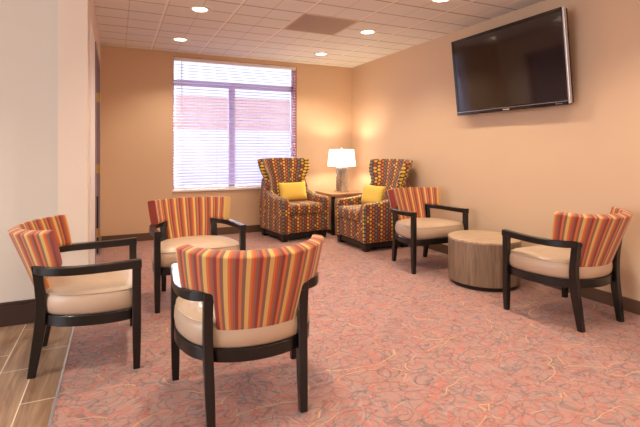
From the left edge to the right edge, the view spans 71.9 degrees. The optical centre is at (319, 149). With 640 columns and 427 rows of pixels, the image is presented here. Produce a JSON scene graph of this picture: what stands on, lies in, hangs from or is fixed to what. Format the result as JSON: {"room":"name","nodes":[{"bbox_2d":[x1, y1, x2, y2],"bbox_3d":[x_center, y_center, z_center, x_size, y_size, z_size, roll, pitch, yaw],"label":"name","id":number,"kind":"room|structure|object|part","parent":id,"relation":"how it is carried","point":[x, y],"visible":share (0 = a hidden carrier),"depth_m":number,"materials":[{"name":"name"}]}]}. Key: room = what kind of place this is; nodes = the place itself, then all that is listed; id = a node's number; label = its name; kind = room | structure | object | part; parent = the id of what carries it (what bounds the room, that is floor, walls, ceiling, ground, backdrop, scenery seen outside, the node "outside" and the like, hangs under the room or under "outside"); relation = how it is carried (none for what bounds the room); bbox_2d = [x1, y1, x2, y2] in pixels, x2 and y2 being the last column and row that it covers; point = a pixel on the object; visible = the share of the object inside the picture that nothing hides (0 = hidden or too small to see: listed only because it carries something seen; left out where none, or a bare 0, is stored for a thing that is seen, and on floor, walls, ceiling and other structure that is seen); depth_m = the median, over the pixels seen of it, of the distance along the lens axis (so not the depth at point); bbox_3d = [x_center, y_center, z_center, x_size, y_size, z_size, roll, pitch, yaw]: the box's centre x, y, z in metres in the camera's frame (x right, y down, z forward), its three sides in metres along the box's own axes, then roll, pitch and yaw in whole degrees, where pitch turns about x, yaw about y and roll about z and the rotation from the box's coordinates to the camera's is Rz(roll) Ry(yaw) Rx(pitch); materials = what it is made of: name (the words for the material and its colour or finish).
{"room":"care facility","nodes":[
{"label":"care facility","id":0,"kind":"room"},
{"bbox_2d":[0,0,57,302],"bbox_3d":[-3.768,-0.065,2.251,4.237,2.490,0.100,0,0,-25],"label":"wall","id":1,"kind":"structure","parent":0,"point":[28,28],"depth_m":3.00,"materials":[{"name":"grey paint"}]},
{"bbox_2d":[0,299,34,326],"bbox_3d":[-3.744,1.100,2.197,4.235,0.160,0.018,0,0,-25],"label":"baseboard","id":2,"kind":"structure","parent":1,"relation":"attached to","point":[12,313],"depth_m":2.97,"materials":[{"name":"brown wood"}]},
{"bbox_2d":[0,323,72,426],"bbox_3d":[-2.079,1.220,-1.298,4.338,0.080,7.780,0,0,-25],"label":"floor tile","id":3,"kind":"structure","parent":0,"point":[24,402],"depth_m":2.31,"materials":[{"name":"brown tile"}]},
{"bbox_2d":[48,327,74,426],"bbox_3d":[-0.081,1.178,-0.451,0.012,0.004,7.648,0,0,-25],"label":"trim","id":4,"kind":"structure","parent":3,"relation":"on","point":[70,339],"depth_m":2.23,"materials":[{"name":"metal"}]},
{"bbox_2d":[58,0,100,265],"bbox_3d":[-2.260,-0.065,4.255,0.178,2.490,2.720,0,0,-25],"label":"wall","id":5,"kind":"structure","parent":0,"point":[74,16],"depth_m":3.02,"materials":[{"name":"paint"}]},
{"bbox_2d":[90,19,94,263],"bbox_3d":[-1.871,0.100,3.630,0.006,2.160,0.720,0,0,-25],"label":"trim","id":6,"kind":"structure","parent":5,"relation":"attached to","point":[92,39],"depth_m":3.55,"materials":[{"name":"beige paint"}]},
{"bbox_2d":[95,41,100,263],"bbox_3d":[-2.311,0.102,4.462,0.133,2.157,1.160,0,0,-25],"label":"door","id":7,"kind":"structure","parent":5,"relation":"in","point":[97,60],"depth_m":4.94,"materials":[{"name":"paint"}]},
{"bbox_2d":[101,46,351,235],"bbox_3d":[-1.202,-0.065,6.360,3.865,2.490,0.220,0,0,-25],"label":"wall","id":8,"kind":"structure","parent":0,"point":[136,84],"depth_m":5.80,"materials":[{"name":"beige paint"}]},
{"bbox_2d":[102,225,261,240],"bbox_3d":[-1.123,1.130,6.269,3.573,0.100,0.012,0,0,-25],"label":"baseboard","id":9,"kind":"structure","parent":8,"relation":"attached to","point":[249,228],"depth_m":5.81,"materials":[{"name":"brown wood"}]},
{"bbox_2d":[172,61,295,191],"bbox_3d":[-1.190,-0.344,6.334,1.799,1.815,0.198,0,0,-25],"label":"window","id":10,"kind":"structure","parent":8,"relation":"in","point":[212,67],"depth_m":6.35,"materials":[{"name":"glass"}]},
{"bbox_3d":[-1.179,0.550,6.311,1.799,0.026,0.148,0,0,-25],"label":"sill","id":11,"kind":"part","parent":10,"relation":"part of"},
{"bbox_2d":[173,57,295,189],"bbox_3d":[-1.168,-0.357,6.287,1.759,1.777,0.068,0,0,-25],"label":"window blind","id":12,"kind":"object","parent":10,"relation":"attached to","point":[174,58],"visible":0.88,"depth_m":6.20,"materials":[{"name":"white plastic"}]},
{"bbox_3d":[-1.171,0.521,6.292,1.759,0.020,0.050,0,0,-25],"label":"rail","id":13,"kind":"part","parent":12,"relation":"part of","materials":[{"name":"white plastic"}]},
{"bbox_3d":[-1.171,-0.353,6.292,1.522,1.737,0.054,0,0,-25],"label":"ladder cord","id":14,"kind":"part","parent":12,"relation":"part of","materials":[{"name":"white fabric"}]},
{"bbox_2d":[94,0,543,67],"bbox_3d":[-0.932,-1.360,0.710,8.100,0.100,10.470,0,0,-25],"label":"ceiling","id":15,"kind":"structure","parent":0,"point":[249,29],"depth_m":4.60,"materials":[{"name":"tile"}]},
{"bbox_2d":[172,37,188,41],"bbox_3d":[-1.653,-1.306,5.217,0.196,0.008,0.196,0,0,-25],"label":"recessed light","id":16,"kind":"object","parent":15,"relation":"in","point":[180,39],"visible":1,"depth_m":5.21,"materials":[{"name":"beige"}]},
{"bbox_2d":[189,6,210,12],"bbox_3d":[-1.116,-1.306,4.099,0.196,0.008,0.196,0,0,-25],"label":"recessed light","id":17,"kind":"object","parent":15,"relation":"in","point":[200,9],"visible":1,"depth_m":4.10,"materials":[{"name":"beige"}]},
{"bbox_2d":[283,13,358,34],"bbox_3d":[-0.001,-1.307,4.618,0.610,0.006,0.610,0,0,-25],"label":"ceiling vent","id":18,"kind":"object","parent":15,"relation":"in","point":[310,23],"visible":1,"depth_m":4.59,"materials":[{"name":"metal"}]},
{"bbox_2d":[314,52,327,55],"bbox_3d":[0.015,-1.306,6.006,0.196,0.008,0.196,0,0,-25],"label":"recessed light","id":19,"kind":"object","parent":15,"relation":"in","point":[317,53],"visible":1,"depth_m":5.99,"materials":[{"name":"beige"}]},
{"bbox_2d":[359,29,376,34],"bbox_3d":[0.529,-1.306,4.889,0.196,0.008,0.196,0,0,-25],"label":"recessed light","id":20,"kind":"object","parent":15,"relation":"in","point":[368,31],"visible":1,"depth_m":4.89,"materials":[{"name":"beige"}]},
{"bbox_2d":[430,0,450,2],"bbox_3d":[1.049,-1.306,3.819,0.196,0.008,0.196,0,0,-25],"label":"recessed light","id":21,"kind":"object","parent":15,"relation":"in","point":[433,1],"visible":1,"depth_m":3.87,"materials":[{"name":"beige glass"}]},
{"bbox_2d":[51,229,639,426],"bbox_3d":[1.039,1.220,1.618,3.760,0.080,10.470,0,0,-25],"label":"floor","id":22,"kind":"structure","parent":0,"point":[389,345],"depth_m":2.43,"materials":[{"name":"carpet"}]},
{"bbox_2d":[8,214,141,378],"bbox_3d":[-1.400,0.795,2.558,0.673,0.776,0.698,0,0,-25],"label":"striped armchair","id":23,"kind":"object","parent":22,"relation":"on","point":[108,292],"visible":1,"depth_m":2.31,"materials":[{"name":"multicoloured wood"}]},
{"bbox_3d":[-1.472,0.889,2.293,0.088,0.588,0.047,0,0,-25],"label":"leg","id":24,"kind":"part","parent":23,"relation":"part of","materials":[{"name":"brown wood"}]},
{"bbox_3d":[-1.577,0.592,2.477,0.288,0.377,0.684,0,0,-25],"label":"backrest","id":25,"kind":"part","parent":23,"relation":"part of","materials":[{"name":"fabric"}]},
{"bbox_3d":[-1.648,0.889,2.676,0.088,0.588,0.047,0,0,-25],"label":"leg","id":26,"kind":"part","parent":23,"relation":"part of","materials":[{"name":"brown wood"}]},
{"bbox_3d":[-1.226,0.616,2.312,0.546,0.052,0.121,0,0,-11],"label":"armrest","id":27,"kind":"part","parent":23,"relation":"part of","materials":[{"name":"brown wood"}]},
{"bbox_3d":[-1.341,0.792,2.585,0.540,0.151,0.667,0,0,-25],"label":"seat","id":28,"kind":"part","parent":23,"relation":"part of","materials":[{"name":"beige leather"}]},
{"bbox_3d":[-1.341,0.886,2.585,0.536,0.056,0.665,0,0,-25],"label":"seat rail","id":29,"kind":"part","parent":23,"relation":"part of","materials":[{"name":"brown wood"}]},
{"bbox_3d":[-1.474,0.616,2.850,0.546,0.052,0.121,0,0,-38],"label":"armrest","id":30,"kind":"part","parent":23,"relation":"part of","materials":[{"name":"brown wood"}]},
{"bbox_3d":[-1.262,0.900,2.974,0.044,0.560,0.044,0,0,-25],"label":"leg","id":31,"kind":"part","parent":23,"relation":"part of","materials":[{"name":"brown wood"}]},
{"bbox_3d":[-0.995,0.900,2.392,0.044,0.560,0.044,0,0,-25],"label":"leg","id":32,"kind":"part","parent":23,"relation":"part of","materials":[{"name":"brown wood"}]},
{"bbox_2d":[148,197,245,313],"bbox_3d":[-1.037,0.795,3.614,0.698,0.776,0.673,0,0,-28],"label":"striped armchair","id":33,"kind":"object","parent":22,"relation":"on","point":[185,220],"visible":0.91,"depth_m":3.66,"materials":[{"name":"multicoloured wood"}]},
{"bbox_3d":[-1.181,0.900,3.200,0.044,0.560,0.044,0,0,-28],"label":"leg","id":34,"kind":"part","parent":33,"relation":"part of","materials":[{"name":"brown wood"}]},
{"bbox_3d":[-1.274,0.616,3.427,0.121,0.052,0.546,0,0,-14],"label":"armrest","id":35,"kind":"part","parent":33,"relation":"part of","materials":[{"name":"brown wood"}]},
{"bbox_3d":[-1.007,0.886,3.556,0.665,0.056,0.536,0,0,-28],"label":"seat rail","id":36,"kind":"part","parent":33,"relation":"part of","materials":[{"name":"brown wood"}]},
{"bbox_3d":[-1.305,0.889,3.671,0.047,0.588,0.088,0,0,-28],"label":"leg","id":37,"kind":"part","parent":33,"relation":"part of","materials":[{"name":"brown wood"}]},
{"bbox_3d":[-1.128,0.592,3.786,0.684,0.377,0.288,0,0,-28],"label":"backrest","id":38,"kind":"part","parent":33,"relation":"part of","materials":[{"name":"fabric"}]},
{"bbox_3d":[-1.007,0.792,3.556,0.667,0.151,0.540,0,0,-28],"label":"seat","id":39,"kind":"part","parent":33,"relation":"part of","materials":[{"name":"beige leather"}]},
{"bbox_3d":[-0.933,0.889,3.867,0.047,0.588,0.088,0,0,-28],"label":"leg","id":40,"kind":"part","parent":33,"relation":"part of","materials":[{"name":"brown wood"}]},
{"bbox_3d":[-0.750,0.616,3.703,0.121,0.052,0.546,0,0,-41],"label":"armrest","id":41,"kind":"part","parent":33,"relation":"part of","materials":[{"name":"brown wood"}]},
{"bbox_3d":[-0.615,0.900,3.498,0.044,0.560,0.044,0,0,-28],"label":"leg","id":42,"kind":"part","parent":33,"relation":"part of","materials":[{"name":"brown wood"}]},
{"bbox_2d":[170,234,323,426],"bbox_3d":[-0.340,0.795,2.110,0.698,0.776,0.673,0,0,-21],"label":"striped armchair","id":43,"kind":"object","parent":22,"relation":"on","point":[228,306],"visible":1,"depth_m":1.89,"materials":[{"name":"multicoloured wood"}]},
{"bbox_3d":[-0.746,0.900,2.273,0.044,0.560,0.044,0,0,-21],"label":"leg","id":44,"kind":"part","parent":43,"relation":"part of","materials":[{"name":"brown wood"}]},
{"bbox_3d":[-0.635,0.616,2.054,0.121,0.052,0.546,0,0,-34],"label":"armrest","id":45,"kind":"part","parent":43,"relation":"part of","materials":[{"name":"brown wood"}]},
{"bbox_3d":[-0.472,0.889,1.870,0.047,0.588,0.088,0,0,-21],"label":"leg","id":46,"kind":"part","parent":43,"relation":"part of","materials":[{"name":"brown wood"}]},
{"bbox_3d":[-0.363,0.886,2.171,0.665,0.056,0.536,0,0,-21],"label":"seat rail","id":47,"kind":"part","parent":43,"relation":"part of","materials":[{"name":"brown wood"}]},
{"bbox_3d":[-0.363,0.792,2.171,0.667,0.151,0.540,0,0,-21],"label":"seat","id":48,"kind":"part","parent":43,"relation":"part of","materials":[{"name":"beige leather"}]},
{"bbox_3d":[-0.269,0.592,1.929,0.684,0.377,0.288,0,0,-21],"label":"backrest","id":49,"kind":"part","parent":43,"relation":"part of","materials":[{"name":"fabric"}]},
{"bbox_3d":[-0.149,0.900,2.505,0.044,0.560,0.044,0,0,-21],"label":"leg","id":50,"kind":"part","parent":43,"relation":"part of","materials":[{"name":"brown wood"}]},
{"bbox_3d":[-0.080,0.889,2.023,0.047,0.588,0.088,0,0,-21],"label":"leg","id":51,"kind":"part","parent":43,"relation":"part of","materials":[{"name":"brown wood"}]},
{"bbox_3d":[-0.083,0.616,2.269,0.121,0.052,0.546,0,0,-8],"label":"armrest","id":52,"kind":"part","parent":43,"relation":"part of","materials":[{"name":"brown wood"}]},
{"bbox_2d":[257,158,328,242],"bbox_3d":[-0.390,0.647,6.096,0.827,1.066,0.792,0,0,-34],"label":"chair","id":53,"kind":"object","parent":22,"relation":"on","point":[284,219],"visible":0.91,"depth_m":5.93,"materials":[{"name":"fabric"}]},
{"bbox_3d":[-0.605,0.734,5.905,0.159,0.693,0.706,0,0,-34],"label":"armrest","id":54,"kind":"part","parent":53,"relation":"part of","materials":[{"name":"fabric"}]},
{"bbox_3d":[-0.521,0.494,6.293,0.862,0.772,0.326,0,0,-34],"label":"backrest","id":55,"kind":"part","parent":53,"relation":"part of","materials":[{"name":"fabric"}]},
{"bbox_3d":[-0.461,1.135,5.663,0.079,0.090,0.079,0,0,-34],"label":"leg","id":56,"kind":"part","parent":53,"relation":"part of","materials":[{"name":"brown wood"}]},
{"bbox_2d":[278,181,307,200],"bbox_3d":[-0.370,0.570,6.066,0.430,0.254,0.142,0,0,-34],"label":"lumbar pillow","id":57,"kind":"object","parent":53,"relation":"on","point":[292,191],"visible":0.91,"depth_m":6.01,"materials":[{"name":"yellow fabric"}]},
{"bbox_2d":[289,200,321,215],"bbox_3d":[-0.332,0.775,6.010,0.524,0.140,0.585,0,0,-34],"label":"seat cushion","id":58,"kind":"object","parent":53,"relation":"on","point":[296,207],"depth_m":5.81,"materials":[{"name":"fabric"}]},
{"bbox_3d":[-0.130,0.734,6.221,0.159,0.693,0.706,0,0,-34],"label":"armrest","id":59,"kind":"part","parent":53,"relation":"part of","materials":[{"name":"fabric"}]},
{"bbox_3d":[0.038,1.135,5.996,0.079,0.090,0.079,0,0,-34],"label":"leg","id":60,"kind":"part","parent":53,"relation":"part of","materials":[{"name":"brown wood"}]},
{"bbox_2d":[315,189,362,234],"bbox_3d":[0.320,0.895,6.455,0.600,0.570,0.560,0,0,-25],"label":"side table","id":61,"kind":"object","parent":22,"relation":"on","point":[332,196],"visible":0.48,"depth_m":6.17,"materials":[{"name":"brown wood"}]},
{"bbox_3d":[0.076,0.882,6.343,0.013,0.475,0.444,0,0,-25],"label":"panel","id":62,"kind":"part","parent":61,"relation":"part of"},
{"bbox_3d":[0.182,0.912,6.122,0.044,0.535,0.044,0,0,-25],"label":"leg","id":63,"kind":"part","parent":61,"relation":"part of","materials":[{"name":"brown wood"}]},
{"bbox_2d":[328,147,355,192],"bbox_3d":[0.315,0.282,6.420,0.410,0.655,0.410,0,0,-45],"label":"table lamp","id":64,"kind":"object","parent":61,"relation":"on","point":[341,158],"visible":1,"depth_m":6.32,"materials":[{"name":"white fabric"}]},
{"bbox_3d":[0.315,0.112,6.420,0.410,0.240,0.410,0,0,-45],"label":"lamp shade","id":65,"kind":"part","parent":64,"relation":"part of","materials":[{"name":"fabric"}]},
{"bbox_2d":[334,159,412,251],"bbox_3d":[0.691,0.647,5.543,0.792,1.066,0.827,0,0,-27],"label":"chair","id":66,"kind":"object","parent":22,"relation":"on","point":[367,226],"visible":0.73,"depth_m":5.32,"materials":[{"name":"fabric"}]},
{"bbox_3d":[0.270,1.135,5.667,0.079,0.090,0.079,0,0,-27],"label":"leg","id":67,"kind":"part","parent":66,"relation":"part of","materials":[{"name":"brown wood"}]},
{"bbox_3d":[0.527,0.734,5.780,0.706,0.693,0.159,0,0,-27],"label":"armrest","id":68,"kind":"part","parent":66,"relation":"part of","materials":[{"name":"fabric"}]},
{"bbox_2d":[338,204,361,221],"bbox_3d":[0.599,0.775,5.497,0.585,0.140,0.524,0,0,-27],"label":"seat cushion","id":69,"kind":"object","parent":66,"relation":"on","point":[347,212],"depth_m":5.40,"materials":[{"name":"fabric"}]},
{"bbox_3d":[0.540,1.135,5.131,0.079,0.090,0.079,0,0,-27],"label":"leg","id":70,"kind":"part","parent":66,"relation":"part of","materials":[{"name":"brown wood"}]},
{"bbox_2d":[361,184,384,203],"bbox_3d":[0.659,0.570,5.527,0.143,0.254,0.431,0,0,-27],"label":"lumbar pillow","id":71,"kind":"object","parent":66,"relation":"on","point":[371,193],"visible":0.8,"depth_m":5.45,"materials":[{"name":"yellow fabric"}]},
{"bbox_3d":[0.784,0.734,5.270,0.706,0.693,0.159,0,0,-27],"label":"armrest","id":72,"kind":"part","parent":66,"relation":"part of","materials":[{"name":"fabric"}]},
{"bbox_3d":[0.902,0.494,5.649,0.326,0.772,0.862,0,0,-27],"label":"backrest","id":73,"kind":"part","parent":66,"relation":"part of","materials":[{"name":"fabric"}]},
{"bbox_2d":[387,187,468,274],"bbox_3d":[1.058,0.795,4.605,0.698,0.776,0.673,0,0,-25],"label":"striped armchair","id":74,"kind":"object","parent":22,"relation":"on","point":[413,225],"visible":0.98,"depth_m":4.49,"materials":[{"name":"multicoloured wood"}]},
{"bbox_3d":[0.793,0.889,4.677,0.047,0.588,0.088,0,0,-25],"label":"leg","id":75,"kind":"part","parent":74,"relation":"part of","materials":[{"name":"brown wood"}]},
{"bbox_3d":[0.811,0.616,4.431,0.121,0.052,0.546,0,0,-11],"label":"armrest","id":76,"kind":"part","parent":74,"relation":"part of","materials":[{"name":"brown wood"}]},
{"bbox_3d":[0.892,0.900,4.200,0.044,0.560,0.044,0,0,-25],"label":"leg","id":77,"kind":"part","parent":74,"relation":"part of","materials":[{"name":"brown wood"}]},
{"bbox_3d":[0.976,0.592,4.782,0.684,0.377,0.288,0,0,-25],"label":"backrest","id":78,"kind":"part","parent":74,"relation":"part of","materials":[{"name":"fabric"}]},
{"bbox_3d":[1.085,0.886,4.546,0.665,0.056,0.536,0,0,-25],"label":"seat rail","id":79,"kind":"part","parent":74,"relation":"part of","materials":[{"name":"brown wood"}]},
{"bbox_3d":[1.175,0.889,4.853,0.047,0.588,0.088,0,0,-25],"label":"leg","id":80,"kind":"part","parent":74,"relation":"part of","materials":[{"name":"brown wood"}]},
{"bbox_3d":[1.085,0.792,4.546,0.667,0.151,0.540,0,0,-25],"label":"seat","id":81,"kind":"part","parent":74,"relation":"part of","materials":[{"name":"beige leather"}]},
{"bbox_3d":[1.349,0.616,4.679,0.121,0.052,0.546,0,0,-38],"label":"armrest","id":82,"kind":"part","parent":74,"relation":"part of","materials":[{"name":"brown wood"}]},
{"bbox_3d":[1.473,0.900,4.467,0.044,0.560,0.044,0,0,-25],"label":"leg","id":83,"kind":"part","parent":74,"relation":"part of","materials":[{"name":"brown wood"}]},
{"bbox_2d":[448,230,521,291],"bbox_3d":[1.468,0.977,3.951,0.618,0.407,0.618,0,0,-25],"label":"table","id":84,"kind":"object","parent":22,"relation":"on","point":[474,256],"visible":0.81,"depth_m":3.72,"materials":[{"name":"brown wood"}]},
{"bbox_2d":[502,207,631,332],"bbox_3d":[1.800,0.795,3.134,0.698,0.776,0.673,0,0,-25],"label":"striped armchair","id":85,"kind":"object","parent":22,"relation":"on","point":[583,250],"visible":1,"depth_m":2.93,"materials":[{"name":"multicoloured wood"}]},
{"bbox_3d":[1.384,0.900,3.271,0.044,0.560,0.044,0,0,-25],"label":"leg","id":86,"kind":"part","parent":85,"relation":"part of","materials":[{"name":"brown wood"}]},
{"bbox_3d":[1.508,0.616,3.060,0.121,0.052,0.546,0,0,-38],"label":"armrest","id":87,"kind":"part","parent":85,"relation":"part of","materials":[{"name":"brown wood"}]},
{"bbox_3d":[1.772,0.792,3.193,0.667,0.151,0.540,0,0,-25],"label":"seat","id":88,"kind":"part","parent":85,"relation":"part of","materials":[{"name":"beige leather"}]},
{"bbox_3d":[1.772,0.886,3.193,0.665,0.056,0.536,0,0,-25],"label":"seat rail","id":89,"kind":"part","parent":85,"relation":"part of","materials":[{"name":"brown wood"}]},
{"bbox_3d":[1.965,0.900,3.539,0.044,0.560,0.044,0,0,-25],"label":"leg","id":90,"kind":"part","parent":85,"relation":"part of","materials":[{"name":"brown wood"}]},
{"bbox_3d":[1.682,0.889,2.886,0.047,0.588,0.088,0,0,-25],"label":"leg","id":91,"kind":"part","parent":85,"relation":"part of","materials":[{"name":"brown wood"}]},
{"bbox_3d":[1.881,0.592,2.957,0.684,0.377,0.288,0,0,-25],"label":"backrest","id":92,"kind":"part","parent":85,"relation":"part of","materials":[{"name":"fabric"}]},
{"bbox_3d":[2.064,0.889,3.062,0.047,0.588,0.088,0,0,-25],"label":"leg","id":93,"kind":"part","parent":85,"relation":"part of","materials":[{"name":"brown wood"}]},
{"bbox_2d":[352,0,639,300],"bbox_3d":[2.722,-0.065,2.337,0.100,2.490,10.370,0,0,-25],"label":"wall","id":94,"kind":"structure","parent":0,"point":[512,170],"depth_m":4.05,"materials":[{"name":"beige paint"}]},
{"bbox_2d":[451,6,573,115],"bbox_3d":[1.752,-0.753,4.116,0.226,0.777,1.294,0,0,-25],"label":"television","id":95,"kind":"object","parent":94,"relation":"attached to","point":[525,63],"visible":1,"depth_m":3.95,"materials":[{"name":"black plastic"}]},
{"bbox_3d":[1.724,-0.395,4.105,0.004,0.004,1.250,0,0,-25],"label":"edge trim","id":96,"kind":"part","parent":95,"relation":"part of","materials":[{"name":"silver metal"}]},
{"bbox_3d":[1.968,-0.756,3.512,0.113,0.766,0.016,0,0,-25],"label":"edge trim","id":97,"kind":"part","parent":95,"relation":"part of","materials":[{"name":"silver metal"}]},
{"bbox_2d":[422,244,639,314],"bbox_3d":[2.674,1.130,2.308,0.012,0.100,10.358,0,0,-25],"label":"baseboard","id":98,"kind":"structure","parent":94,"relation":"attached to","point":[630,305],"depth_m":3.40,"materials":[{"name":"brown wood"}]},
{"label":"outside","id":99,"kind":"structure","parent":0,"visible":0},
{"bbox_3d":[-6.072,1.405,22.756,36.000,0.150,33.580,0,0,-25],"label":"ground","id":100,"kind":"structure","parent":99,"visible":0},
{"bbox_2d":[174,87,260,186],"bbox_3d":[-3.450,-0.345,17.061,18.200,3.350,4.120,0,0,-25],"label":"neighbouring building","id":101,"kind":"structure","parent":100,"relation":"on","point":[174,87],"depth_m":14.34,"materials":[{"name":"concrete"}]}
]}

